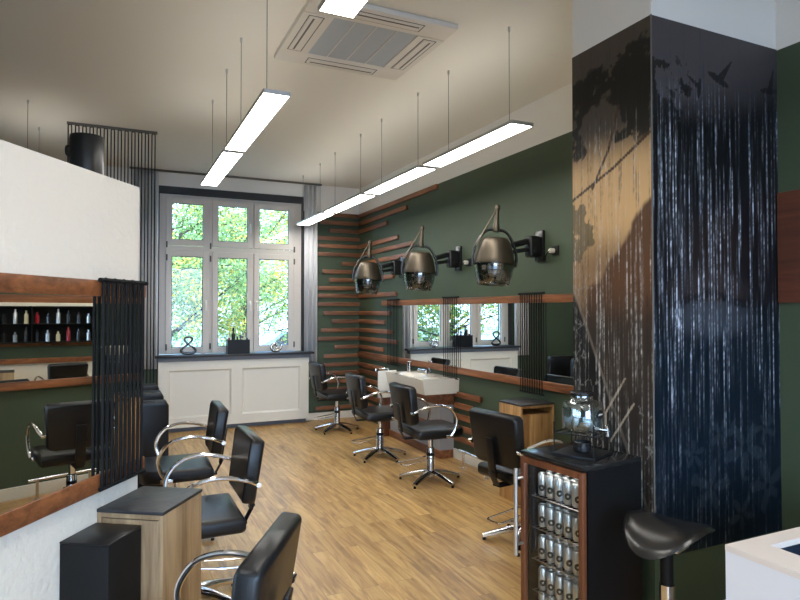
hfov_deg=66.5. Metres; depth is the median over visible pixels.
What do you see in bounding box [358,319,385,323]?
batten
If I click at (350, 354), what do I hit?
batten
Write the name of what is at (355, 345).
batten
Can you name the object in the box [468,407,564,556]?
salon chair
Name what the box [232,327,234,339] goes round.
bottle
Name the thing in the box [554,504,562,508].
drink can
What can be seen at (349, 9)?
lamp
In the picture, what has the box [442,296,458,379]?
screen
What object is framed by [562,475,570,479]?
drink can
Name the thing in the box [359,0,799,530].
wall
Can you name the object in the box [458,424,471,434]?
batten
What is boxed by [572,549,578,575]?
drink can
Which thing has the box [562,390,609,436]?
dispenser
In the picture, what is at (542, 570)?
drink can
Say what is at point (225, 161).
diffuser
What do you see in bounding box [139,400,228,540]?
salon chair
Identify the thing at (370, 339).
batten
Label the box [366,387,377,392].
batten
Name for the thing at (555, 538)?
drink can
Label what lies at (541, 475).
drink can
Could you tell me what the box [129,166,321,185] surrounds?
rail
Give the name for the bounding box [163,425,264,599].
salon chair
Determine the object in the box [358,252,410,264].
batten
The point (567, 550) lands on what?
drink can
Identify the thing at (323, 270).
batten
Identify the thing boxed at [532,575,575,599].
wire shelf
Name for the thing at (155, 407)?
chair
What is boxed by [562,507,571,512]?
drink can
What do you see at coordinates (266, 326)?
building
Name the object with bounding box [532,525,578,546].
wire shelf
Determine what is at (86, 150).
wall lamp
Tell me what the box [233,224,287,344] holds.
autumn tree
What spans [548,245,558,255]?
wall socket
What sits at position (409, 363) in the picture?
soap dispenser
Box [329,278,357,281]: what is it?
batten
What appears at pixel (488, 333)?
mirror glass
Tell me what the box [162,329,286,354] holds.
ground
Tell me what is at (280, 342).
sculpture
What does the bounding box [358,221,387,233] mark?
batten
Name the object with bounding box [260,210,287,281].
autumn tree
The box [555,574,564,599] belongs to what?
drink can
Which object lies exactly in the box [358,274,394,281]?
batten
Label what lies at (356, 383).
salon chair
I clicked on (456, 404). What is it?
batten
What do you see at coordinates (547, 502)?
drink can
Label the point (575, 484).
drink can
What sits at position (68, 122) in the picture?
ceiling track
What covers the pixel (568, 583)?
drink can
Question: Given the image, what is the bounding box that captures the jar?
[562,398,601,433]
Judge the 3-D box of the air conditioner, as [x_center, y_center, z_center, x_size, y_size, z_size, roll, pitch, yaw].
[-0.261,-1.716,4.076,0.950,0.042,0.950,0,-1,-25]
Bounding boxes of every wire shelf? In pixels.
[532,494,577,511]
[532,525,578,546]
[532,556,578,580]
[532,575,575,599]
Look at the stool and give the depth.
2.46 m
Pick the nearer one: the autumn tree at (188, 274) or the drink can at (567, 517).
the drink can at (567, 517)
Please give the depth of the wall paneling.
8.09 m
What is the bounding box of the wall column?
[572,0,775,56]
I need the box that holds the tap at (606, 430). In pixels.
[598,424,609,436]
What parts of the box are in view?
lid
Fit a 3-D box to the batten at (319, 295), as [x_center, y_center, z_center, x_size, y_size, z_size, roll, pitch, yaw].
[-0.886,-0.060,8.867,0.639,0.055,0.028,0,-1,-25]
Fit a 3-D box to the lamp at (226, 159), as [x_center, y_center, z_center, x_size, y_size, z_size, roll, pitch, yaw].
[-1.523,-1.402,5.153,0.150,0.630,1.320,0,-1,-25]
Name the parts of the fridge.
handle, door, panel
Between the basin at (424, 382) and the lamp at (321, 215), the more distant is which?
the lamp at (321, 215)
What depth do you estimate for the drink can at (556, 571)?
2.97 m
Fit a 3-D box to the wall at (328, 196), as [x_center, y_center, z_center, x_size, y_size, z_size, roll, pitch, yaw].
[-3.617,0.011,7.826,6.470,3.360,0.400,0,-1,-25]
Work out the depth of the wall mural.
3.11 m
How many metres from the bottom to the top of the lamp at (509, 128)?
0.630 m
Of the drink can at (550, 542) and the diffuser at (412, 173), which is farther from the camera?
the diffuser at (412, 173)
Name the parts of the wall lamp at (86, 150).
handle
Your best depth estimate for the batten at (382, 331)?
8.37 m
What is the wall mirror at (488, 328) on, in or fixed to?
attached to the wall at (528, 173)
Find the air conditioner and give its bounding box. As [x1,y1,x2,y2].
[274,0,457,79]
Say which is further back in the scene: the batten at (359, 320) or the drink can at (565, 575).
the batten at (359, 320)
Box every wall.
[0,139,139,599]
[104,166,358,419]
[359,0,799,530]
[642,530,780,599]
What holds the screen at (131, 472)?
attached to the wall mirror at (51, 327)
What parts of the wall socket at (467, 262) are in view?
socket plate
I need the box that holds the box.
[59,523,140,599]
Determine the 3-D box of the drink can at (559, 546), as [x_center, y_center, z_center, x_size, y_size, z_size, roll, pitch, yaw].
[0.761,1.212,2.908,0.045,0.109,0.045,0,-1,17]
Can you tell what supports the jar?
on the dispenser at (583, 393)
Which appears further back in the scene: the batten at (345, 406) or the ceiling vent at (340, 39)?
the batten at (345, 406)
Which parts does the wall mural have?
panel, panel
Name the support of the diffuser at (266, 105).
attached to the lamp at (268, 102)
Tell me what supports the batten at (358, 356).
attached to the wall at (528, 173)
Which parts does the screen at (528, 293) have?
cord, cord, cord, cord, cord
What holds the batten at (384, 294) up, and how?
attached to the wall at (528, 173)
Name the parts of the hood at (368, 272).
arm, wall plate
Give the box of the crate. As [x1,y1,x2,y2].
[226,339,249,353]
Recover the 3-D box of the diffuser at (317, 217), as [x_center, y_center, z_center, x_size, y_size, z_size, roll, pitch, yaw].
[-1.106,-1.041,7.892,0.160,0.005,1.076,0,-1,-25]
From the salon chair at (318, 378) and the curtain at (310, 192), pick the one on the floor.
the salon chair at (318, 378)
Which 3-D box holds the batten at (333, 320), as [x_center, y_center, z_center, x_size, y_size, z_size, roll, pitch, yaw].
[-0.790,0.311,8.905,0.429,0.055,0.028,0,-1,-25]
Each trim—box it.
[158,185,303,354]
[777,189,799,302]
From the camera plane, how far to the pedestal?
6.54 m
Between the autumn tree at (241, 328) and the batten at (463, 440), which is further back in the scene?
the autumn tree at (241, 328)
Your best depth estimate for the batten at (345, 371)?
8.86 m
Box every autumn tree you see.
[172,203,291,351]
[172,204,287,346]
[172,206,287,353]
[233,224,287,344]
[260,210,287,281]
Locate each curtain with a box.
[67,124,155,383]
[135,170,158,368]
[304,185,317,361]
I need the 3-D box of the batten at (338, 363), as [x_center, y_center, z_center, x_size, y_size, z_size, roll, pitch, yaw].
[-0.863,0.935,8.860,0.589,0.055,0.028,0,-1,-25]
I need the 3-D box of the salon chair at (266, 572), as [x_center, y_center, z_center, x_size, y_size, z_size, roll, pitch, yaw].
[-0.636,1.137,1.801,0.635,0.891,0.578,0,-1,4]
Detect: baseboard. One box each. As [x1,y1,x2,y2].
[306,410,357,420]
[453,448,482,467]
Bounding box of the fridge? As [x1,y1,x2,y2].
[514,442,641,599]
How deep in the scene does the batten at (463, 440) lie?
6.23 m
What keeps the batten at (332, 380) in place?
attached to the wall at (328, 196)
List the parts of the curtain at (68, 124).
cord, cord, cord, cord, cord, cord, cord, cord, cord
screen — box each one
[98,277,148,491]
[386,299,399,365]
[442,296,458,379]
[518,292,544,395]
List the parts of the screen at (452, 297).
cord, cord, cord, cord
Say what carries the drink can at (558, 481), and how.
in the fridge
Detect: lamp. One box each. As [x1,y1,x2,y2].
[27,100,39,148]
[65,132,104,174]
[200,69,242,185]
[224,0,290,151]
[297,163,334,225]
[317,0,368,18]
[324,134,375,212]
[364,92,436,193]
[422,27,533,166]
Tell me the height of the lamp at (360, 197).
0.630 m
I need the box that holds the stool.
[623,509,715,599]
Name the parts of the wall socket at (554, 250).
socket plate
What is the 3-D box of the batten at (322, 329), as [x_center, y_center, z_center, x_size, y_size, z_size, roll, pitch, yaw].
[-0.863,0.435,8.868,0.589,0.055,0.028,0,-1,-25]
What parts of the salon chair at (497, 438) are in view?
backrest, seat, leg, leg, leg, armrest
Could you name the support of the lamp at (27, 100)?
hanging from the ceiling
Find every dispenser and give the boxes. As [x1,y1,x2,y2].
[407,361,411,371]
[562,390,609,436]
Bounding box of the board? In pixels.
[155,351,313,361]
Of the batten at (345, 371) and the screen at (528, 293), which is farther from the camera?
the batten at (345, 371)
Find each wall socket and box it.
[463,258,470,266]
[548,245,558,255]
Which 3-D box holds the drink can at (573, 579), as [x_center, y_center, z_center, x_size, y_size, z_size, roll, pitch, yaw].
[0.832,1.366,2.884,0.045,0.109,0.045,0,-1,8]
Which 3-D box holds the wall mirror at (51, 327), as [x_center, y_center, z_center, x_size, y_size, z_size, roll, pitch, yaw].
[-1.291,0.315,1.528,0.035,0.810,2.245,0,-1,9]
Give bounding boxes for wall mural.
[572,14,781,559]
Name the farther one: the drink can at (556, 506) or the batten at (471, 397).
the batten at (471, 397)
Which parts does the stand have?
plate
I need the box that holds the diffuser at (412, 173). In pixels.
[365,167,434,193]
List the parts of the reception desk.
panel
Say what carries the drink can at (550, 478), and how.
in the fridge
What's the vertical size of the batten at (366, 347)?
0.055 m
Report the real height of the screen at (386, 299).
0.849 m
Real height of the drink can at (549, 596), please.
0.109 m
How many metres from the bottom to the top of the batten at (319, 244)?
0.055 m
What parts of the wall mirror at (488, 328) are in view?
rail, rail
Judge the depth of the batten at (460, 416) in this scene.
6.25 m
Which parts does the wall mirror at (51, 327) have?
rail, rail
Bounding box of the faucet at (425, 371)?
[417,368,430,374]
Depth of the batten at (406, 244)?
7.99 m
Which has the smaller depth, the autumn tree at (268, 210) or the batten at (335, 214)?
the batten at (335, 214)
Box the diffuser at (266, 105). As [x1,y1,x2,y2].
[226,93,287,150]
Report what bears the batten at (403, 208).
attached to the wall at (528, 173)
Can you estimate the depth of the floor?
4.58 m
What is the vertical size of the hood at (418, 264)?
0.666 m
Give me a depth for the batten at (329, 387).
8.81 m
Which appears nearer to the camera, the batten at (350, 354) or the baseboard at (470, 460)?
the baseboard at (470, 460)
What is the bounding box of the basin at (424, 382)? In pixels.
[386,371,458,394]
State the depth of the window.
8.22 m
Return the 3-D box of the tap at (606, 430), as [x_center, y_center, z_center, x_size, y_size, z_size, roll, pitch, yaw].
[0.963,0.613,2.875,0.049,0.055,0.040,-1,-1,40]
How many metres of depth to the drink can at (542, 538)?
2.98 m
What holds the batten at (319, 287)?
attached to the wall at (328, 196)
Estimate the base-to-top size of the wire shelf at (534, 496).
0.007 m
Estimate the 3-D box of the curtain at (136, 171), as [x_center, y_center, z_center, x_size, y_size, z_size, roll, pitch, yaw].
[-3.217,-0.381,7.714,0.294,2.510,0.060,0,-1,-25]
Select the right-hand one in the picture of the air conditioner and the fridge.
the fridge
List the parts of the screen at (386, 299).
cord, cord, cord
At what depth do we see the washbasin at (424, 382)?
6.47 m
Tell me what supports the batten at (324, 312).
attached to the wall at (328, 196)
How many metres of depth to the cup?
2.91 m
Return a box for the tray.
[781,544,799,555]
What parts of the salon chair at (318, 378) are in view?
backrest, leg, pump lever, leg, seat, armrest, armrest, leg, leg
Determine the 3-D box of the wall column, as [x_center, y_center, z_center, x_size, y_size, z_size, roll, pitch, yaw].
[1.518,-0.254,3.376,0.936,2.990,0.556,0,-1,-25]
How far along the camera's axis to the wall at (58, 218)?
2.14 m
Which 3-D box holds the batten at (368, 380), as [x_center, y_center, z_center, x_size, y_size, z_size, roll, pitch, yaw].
[-0.332,1.136,8.385,0.028,0.055,1.270,0,-1,-25]
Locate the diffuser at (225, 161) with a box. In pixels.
[201,152,241,185]
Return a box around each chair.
[137,391,168,488]
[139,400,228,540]
[143,383,159,391]
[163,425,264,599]
[174,511,301,599]
[308,361,358,434]
[345,372,405,462]
[389,382,462,488]
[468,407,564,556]
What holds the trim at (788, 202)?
attached to the wall at (528, 173)
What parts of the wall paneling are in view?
panel, moulding, panel, moulding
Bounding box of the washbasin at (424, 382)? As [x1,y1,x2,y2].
[375,368,458,397]
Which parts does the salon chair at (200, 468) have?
seat, armrest, armrest, backrest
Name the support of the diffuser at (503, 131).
attached to the lamp at (509, 128)
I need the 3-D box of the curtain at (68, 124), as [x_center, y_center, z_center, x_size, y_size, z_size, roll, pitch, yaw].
[-2.818,-0.021,5.969,0.805,3.326,0.014,0,-1,-25]
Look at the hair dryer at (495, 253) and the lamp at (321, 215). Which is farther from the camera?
the lamp at (321, 215)
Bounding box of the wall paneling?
[157,357,308,432]
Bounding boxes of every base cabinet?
[97,486,201,599]
[499,398,553,504]
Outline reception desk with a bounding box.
[725,527,799,599]
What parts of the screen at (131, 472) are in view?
cord, cord, cord, cord, cord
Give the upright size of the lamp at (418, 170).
0.630 m
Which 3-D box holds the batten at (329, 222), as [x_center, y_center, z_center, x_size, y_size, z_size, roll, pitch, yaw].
[-0.867,-1.120,8.894,0.599,0.055,0.028,0,-1,-25]
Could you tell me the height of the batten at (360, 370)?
0.055 m
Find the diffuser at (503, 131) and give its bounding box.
[424,123,530,166]
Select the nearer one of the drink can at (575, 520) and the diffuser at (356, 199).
the drink can at (575, 520)
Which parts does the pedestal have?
post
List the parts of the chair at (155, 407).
panel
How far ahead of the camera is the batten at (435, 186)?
7.67 m
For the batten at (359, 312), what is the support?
attached to the wall at (528, 173)
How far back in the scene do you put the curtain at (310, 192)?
8.62 m
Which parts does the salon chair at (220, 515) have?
armrest, leg, leg, pump lever, armrest, seat, backrest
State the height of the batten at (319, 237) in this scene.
0.055 m
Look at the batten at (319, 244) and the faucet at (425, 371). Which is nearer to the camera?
the faucet at (425, 371)
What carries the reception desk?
on the floor
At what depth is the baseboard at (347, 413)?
8.77 m
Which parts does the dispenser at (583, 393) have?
lid, label plate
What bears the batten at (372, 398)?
attached to the wall at (528, 173)
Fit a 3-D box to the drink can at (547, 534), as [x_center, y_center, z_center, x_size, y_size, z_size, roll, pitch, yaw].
[0.745,1.214,3.029,0.045,0.109,0.045,0,-1,15]
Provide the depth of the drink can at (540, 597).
2.98 m
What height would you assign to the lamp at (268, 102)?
0.630 m
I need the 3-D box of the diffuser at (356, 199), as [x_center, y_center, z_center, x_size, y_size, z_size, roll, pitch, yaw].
[-0.579,-1.062,6.764,0.160,0.005,1.186,0,-1,-25]
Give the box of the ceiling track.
[67,121,156,134]
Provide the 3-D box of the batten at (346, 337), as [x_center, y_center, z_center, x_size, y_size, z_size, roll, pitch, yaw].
[-0.886,0.560,8.856,0.639,0.055,0.028,0,-1,-25]
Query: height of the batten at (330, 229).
0.055 m
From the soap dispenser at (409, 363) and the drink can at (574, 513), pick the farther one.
the soap dispenser at (409, 363)
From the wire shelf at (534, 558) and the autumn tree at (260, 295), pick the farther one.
the autumn tree at (260, 295)
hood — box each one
[352,240,403,292]
[401,226,461,288]
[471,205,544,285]
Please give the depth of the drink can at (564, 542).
2.92 m
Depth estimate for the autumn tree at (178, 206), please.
22.94 m
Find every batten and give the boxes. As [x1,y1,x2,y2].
[315,404,354,410]
[318,212,359,218]
[318,236,359,241]
[318,243,357,248]
[318,252,357,256]
[318,286,359,290]
[318,294,357,297]
[318,302,359,305]
[318,336,357,340]
[321,220,357,225]
[321,328,357,331]
[322,269,355,273]
[322,362,357,366]
[323,311,357,314]
[324,353,357,357]
[326,370,359,374]
[327,379,345,383]
[327,387,346,388]
[329,228,357,233]
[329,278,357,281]
[332,319,357,322]
[334,344,359,348]
[342,262,357,265]
[358,184,437,217]
[358,205,407,225]
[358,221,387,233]
[358,235,398,248]
[358,241,413,256]
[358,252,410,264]
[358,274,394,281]
[358,292,396,297]
[358,311,389,314]
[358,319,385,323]
[358,328,392,333]
[358,336,397,344]
[358,345,383,351]
[358,356,389,362]
[358,362,383,370]
[358,368,377,376]
[366,378,377,384]
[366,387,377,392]
[367,394,378,402]
[454,392,481,402]
[454,402,473,410]
[454,413,469,422]
[454,437,473,446]
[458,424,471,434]
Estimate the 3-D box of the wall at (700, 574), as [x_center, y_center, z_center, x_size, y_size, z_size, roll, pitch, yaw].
[1.518,1.426,3.346,0.936,0.370,0.556,0,-1,-25]
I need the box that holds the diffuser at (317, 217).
[298,213,332,224]
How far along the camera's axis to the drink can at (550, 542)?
2.94 m
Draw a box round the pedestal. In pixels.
[379,393,453,458]
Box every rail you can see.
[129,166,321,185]
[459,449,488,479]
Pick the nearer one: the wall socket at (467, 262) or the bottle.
the wall socket at (467, 262)
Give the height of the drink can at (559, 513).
0.109 m
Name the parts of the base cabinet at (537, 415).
plate, door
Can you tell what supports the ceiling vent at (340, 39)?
in the air conditioner
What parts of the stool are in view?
saddle seat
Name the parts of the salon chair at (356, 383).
backrest, leg, pump lever, leg, armrest, seat, armrest, leg, leg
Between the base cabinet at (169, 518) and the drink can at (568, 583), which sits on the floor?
the base cabinet at (169, 518)
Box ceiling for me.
[0,0,572,188]
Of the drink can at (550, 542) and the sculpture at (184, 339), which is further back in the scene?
the sculpture at (184, 339)
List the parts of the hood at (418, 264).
spring arm, arm, wall plate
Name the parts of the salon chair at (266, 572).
armrest, backrest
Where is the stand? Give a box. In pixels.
[552,416,612,461]
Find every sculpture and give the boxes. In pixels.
[180,336,196,354]
[270,334,282,351]
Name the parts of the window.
sash, sash, sash, sash, sash, sash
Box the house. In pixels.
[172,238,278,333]
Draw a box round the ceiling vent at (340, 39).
[308,18,417,66]
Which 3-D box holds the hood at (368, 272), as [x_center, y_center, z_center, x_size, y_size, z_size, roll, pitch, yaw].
[-0.263,-0.400,7.524,0.648,0.666,0.338,0,-1,-25]
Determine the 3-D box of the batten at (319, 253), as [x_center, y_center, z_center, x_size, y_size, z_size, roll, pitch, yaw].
[-0.886,-0.660,8.878,0.639,0.055,0.028,0,-1,-25]
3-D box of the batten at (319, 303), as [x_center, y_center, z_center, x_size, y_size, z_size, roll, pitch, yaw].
[-0.886,0.060,8.865,0.639,0.055,0.028,0,-1,-25]
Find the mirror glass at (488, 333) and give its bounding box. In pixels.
[403,302,573,385]
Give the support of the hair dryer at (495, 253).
attached to the wall at (528, 173)
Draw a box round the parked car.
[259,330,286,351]
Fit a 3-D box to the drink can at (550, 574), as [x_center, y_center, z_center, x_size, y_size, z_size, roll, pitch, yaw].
[0.732,1.367,2.952,0.045,0.109,0.045,0,-1,17]
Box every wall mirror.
[0,272,145,536]
[358,294,573,393]
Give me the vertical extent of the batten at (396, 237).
0.055 m
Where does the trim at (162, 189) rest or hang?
attached to the wall at (328, 196)
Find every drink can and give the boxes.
[538,472,546,495]
[538,503,546,526]
[538,534,546,558]
[538,566,546,590]
[538,590,547,599]
[546,474,554,498]
[546,501,553,506]
[546,506,555,530]
[546,532,554,537]
[546,538,555,562]
[546,563,554,569]
[546,570,555,594]
[546,595,555,599]
[554,477,563,501]
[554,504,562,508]
[554,536,562,541]
[554,567,562,573]
[555,509,563,533]
[555,541,563,566]
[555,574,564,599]
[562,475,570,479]
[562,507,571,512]
[562,571,571,578]
[563,480,572,504]
[563,512,572,537]
[563,539,571,545]
[563,545,572,570]
[564,578,572,599]
[571,511,578,515]
[571,576,578,583]
[572,482,577,507]
[572,516,578,541]
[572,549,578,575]
[573,583,578,599]
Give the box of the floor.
[167,417,520,599]
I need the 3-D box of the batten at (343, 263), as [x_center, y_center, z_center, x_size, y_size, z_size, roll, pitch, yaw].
[-0.723,-0.529,8.951,0.279,0.055,0.028,0,-1,-25]
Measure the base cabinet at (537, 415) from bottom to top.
0.800 m
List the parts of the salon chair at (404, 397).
backrest, leg, pump lever, leg, armrest, seat, armrest, leg, leg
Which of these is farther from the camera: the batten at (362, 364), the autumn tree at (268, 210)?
the autumn tree at (268, 210)
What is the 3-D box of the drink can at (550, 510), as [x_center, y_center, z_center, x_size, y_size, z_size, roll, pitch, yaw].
[0.732,1.059,2.958,0.045,0.109,0.045,0,-1,8]
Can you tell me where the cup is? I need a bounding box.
[573,439,591,452]
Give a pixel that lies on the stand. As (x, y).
(595, 454)
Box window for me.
[159,193,300,354]
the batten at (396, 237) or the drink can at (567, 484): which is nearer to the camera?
the drink can at (567, 484)
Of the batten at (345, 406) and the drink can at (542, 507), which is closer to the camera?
the drink can at (542, 507)
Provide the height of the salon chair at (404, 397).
0.891 m
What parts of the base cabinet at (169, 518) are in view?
door, plate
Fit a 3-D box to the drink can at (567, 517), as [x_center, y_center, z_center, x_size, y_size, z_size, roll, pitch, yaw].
[0.790,1.057,2.863,0.045,0.109,0.045,0,-1,16]
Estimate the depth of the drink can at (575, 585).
2.79 m
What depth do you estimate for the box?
2.16 m
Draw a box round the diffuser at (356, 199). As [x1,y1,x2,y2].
[325,195,373,212]

